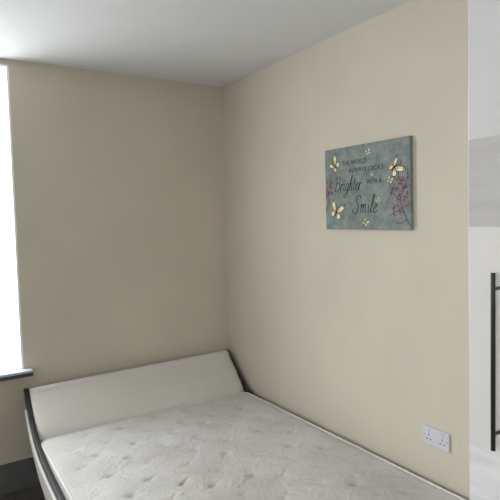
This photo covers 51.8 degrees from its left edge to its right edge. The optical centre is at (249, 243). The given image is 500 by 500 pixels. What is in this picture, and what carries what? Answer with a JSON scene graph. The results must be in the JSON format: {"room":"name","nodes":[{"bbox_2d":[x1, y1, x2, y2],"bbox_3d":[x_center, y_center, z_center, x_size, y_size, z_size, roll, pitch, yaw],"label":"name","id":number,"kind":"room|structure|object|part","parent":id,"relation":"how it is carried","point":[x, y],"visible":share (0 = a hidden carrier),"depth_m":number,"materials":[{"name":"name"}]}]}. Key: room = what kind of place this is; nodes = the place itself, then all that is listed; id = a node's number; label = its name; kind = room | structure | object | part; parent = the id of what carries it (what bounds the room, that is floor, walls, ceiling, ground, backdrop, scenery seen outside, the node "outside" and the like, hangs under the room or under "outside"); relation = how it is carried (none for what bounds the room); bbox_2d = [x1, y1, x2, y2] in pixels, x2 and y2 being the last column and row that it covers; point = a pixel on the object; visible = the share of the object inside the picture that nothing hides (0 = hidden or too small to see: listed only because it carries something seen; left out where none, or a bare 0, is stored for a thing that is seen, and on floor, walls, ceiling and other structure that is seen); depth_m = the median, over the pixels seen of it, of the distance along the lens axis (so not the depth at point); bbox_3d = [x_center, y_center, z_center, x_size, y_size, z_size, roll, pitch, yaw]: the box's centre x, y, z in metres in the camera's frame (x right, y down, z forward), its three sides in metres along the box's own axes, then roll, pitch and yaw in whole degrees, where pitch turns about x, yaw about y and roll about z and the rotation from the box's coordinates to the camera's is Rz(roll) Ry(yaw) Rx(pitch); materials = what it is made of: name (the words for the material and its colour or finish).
{"room":"bedroom","nodes":[
{"label":"bedroom","id":0,"kind":"room"},
{"bbox_2d":[0,484,43,499],"bbox_3d":[-0.415,1.657,1.044,4.215,0.100,5.260,-3,4,-33],"label":"floor","id":1,"kind":"structure","parent":0,"point":[34,492],"depth_m":3.11,"materials":[{"name":"brown carpet"}]},
{"bbox_2d":[23,349,297,499],"bbox_3d":[-0.151,1.191,2.595,1.480,0.650,2.263,-3,4,-33],"label":"frame","id":2,"kind":"object","parent":1,"relation":"on","point":[66,407],"visible":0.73,"depth_m":3.29,"materials":[{"name":"white leather"}]},
{"bbox_3d":[-0.769,1.143,2.228,0.026,0.460,2.208,-3,4,-33],"label":"panel","id":3,"kind":"part","parent":2,"relation":"part of","materials":[{"name":"black leather"}]},
{"bbox_3d":[-0.692,1.056,3.414,1.388,0.440,0.274,-3,4,-33],"label":"headboard","id":4,"kind":"part","parent":2,"relation":"part of","materials":[{"name":"white leather"}]},
{"bbox_2d":[41,392,465,499],"bbox_3d":[-0.086,1.206,2.506,1.416,0.200,1.912,-3,4,-33],"label":"mattress","id":5,"kind":"object","parent":2,"relation":"on","point":[240,445],"visible":1,"depth_m":2.63,"materials":[{"name":"white fabric"}]},
{"bbox_3d":[0.429,1.065,2.995,0.020,0.470,2.208,-4,4,-33],"label":"panel","id":6,"kind":"part","parent":2,"relation":"part of","materials":[{"name":"black leather"}]},
{"bbox_2d":[468,0,499,499],"bbox_3d":[1.153,0.377,1.269,0.640,2.350,0.987,-3,4,-33],"label":"wardrobe","id":7,"kind":"object","parent":1,"relation":"on","point":[483,15],"visible":1,"depth_m":1.47,"materials":[{"name":"white wood"}]},
{"bbox_3d":[0.760,-0.540,1.278,0.002,0.494,0.486,-3,4,-33],"label":"panel","id":8,"kind":"part","parent":7,"relation":"part of","materials":[{"name":"white wood"}]},
{"bbox_3d":[0.687,0.330,1.437,0.042,0.500,0.013,-3,4,-33],"label":"handle","id":9,"kind":"part","parent":7,"relation":"part of","materials":[{"name":"black metal"}]},
{"bbox_2d":[0,59,228,464],"bbox_3d":[-1.795,0.224,3.065,4.215,2.616,0.280,-3,4,-33],"label":"wall","id":10,"kind":"structure","parent":0,"point":[119,178],"depth_m":3.44,"materials":[{"name":"paint"}]},
{"bbox_2d":[0,76,15,362],"bbox_3d":[-2.123,-0.115,2.979,1.321,1.828,0.040,-3,4,-33],"label":"window","id":11,"kind":"structure","parent":10,"relation":"in","point":[12,357],"depth_m":3.32,"materials":[{"name":"white paint"}]},
{"bbox_2d":[0,64,23,368],"bbox_3d":[-2.061,-0.117,2.882,1.345,1.840,0.280,-3,4,-33],"label":"trim","id":12,"kind":"structure","parent":10,"relation":"attached to","point":[4,70],"depth_m":3.17,"materials":[{"name":"paint"}]},
{"bbox_2d":[0,361,32,381],"bbox_3d":[-2.004,0.822,2.883,1.429,0.034,0.308,-3,4,-33],"label":"sill","id":13,"kind":"structure","parent":10,"relation":"attached to","point":[10,370],"depth_m":3.13,"materials":[{"name":"stone"}]},
{"bbox_2d":[0,457,39,495],"bbox_3d":[-1.682,1.445,3.006,3.655,0.178,0.018,-3,4,-33],"label":"baseboard","id":14,"kind":"structure","parent":10,"relation":"attached to","point":[21,474],"depth_m":3.16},
{"bbox_2d":[0,0,411,86],"bbox_3d":[-0.486,-1.054,0.897,4.215,0.100,5.260,-3,4,-33],"label":"ceiling","id":15,"kind":"structure","parent":0,"point":[219,43],"depth_m":2.69,"materials":[{"name":"paint"}]},
{"bbox_2d":[221,0,469,499],"bbox_3d":[1.280,0.206,1.911,0.280,2.616,4.980,-3,4,-33],"label":"wall","id":16,"kind":"structure","parent":0,"point":[361,336],"depth_m":2.72,"materials":[{"name":"paint"}]},
{"bbox_2d":[325,136,412,229],"bbox_3d":[0.594,-0.290,2.654,0.024,0.438,0.595,-3,4,-33],"label":"wall art","id":17,"kind":"object","parent":16,"relation":"attached to","point":[369,185],"visible":1,"depth_m":2.60,"materials":[{"name":"fabric"}]},
{"bbox_2d":[326,178,334,197],"bbox_3d":[0.448,-0.304,2.860,0.001,0.119,0.081,-3,4,-33],"label":"print","id":18,"kind":"object","parent":17,"relation":"attached to","point":[330,182],"depth_m":2.86},
{"bbox_2d":[328,153,339,171],"bbox_3d":[0.460,-0.440,2.827,0.001,0.104,0.096,-3,4,-33],"label":"print","id":19,"kind":"object","parent":17,"relation":"attached to","point":[333,158],"depth_m":2.83},
{"bbox_2d":[331,199,344,219],"bbox_3d":[0.482,-0.185,2.817,0.001,0.117,0.114,-3,4,-33],"label":"print","id":20,"kind":"object","parent":17,"relation":"attached to","point":[337,205],"depth_m":2.82},
{"bbox_2d":[389,155,405,176],"bbox_3d":[0.701,-0.369,2.457,0.001,0.103,0.107,-3,4,-33],"label":"print","id":21,"kind":"object","parent":17,"relation":"attached to","point":[397,163],"depth_m":2.46},
{"bbox_2d":[389,175,408,215],"bbox_3d":[0.711,-0.226,2.456,0.001,0.195,0.123,-3,4,-33],"label":"print","id":22,"kind":"object","parent":17,"relation":"attached to","point":[398,184],"depth_m":2.46},
{"bbox_2d":[392,160,409,224],"bbox_3d":[0.715,-0.238,2.450,0.001,0.312,0.118,-3,4,-33],"label":"print","id":23,"kind":"object","parent":17,"relation":"attached to","point":[401,160],"depth_m":2.44},
{"bbox_2d":[423,424,449,452],"bbox_3d":[0.855,0.896,2.369,0.014,0.086,0.146,-3,4,-33],"label":"wall socket","id":24,"kind":"object","parent":16,"relation":"attached to","point":[437,438],"visible":1,"depth_m":2.36,"materials":[{"name":"plastic"}]}
]}

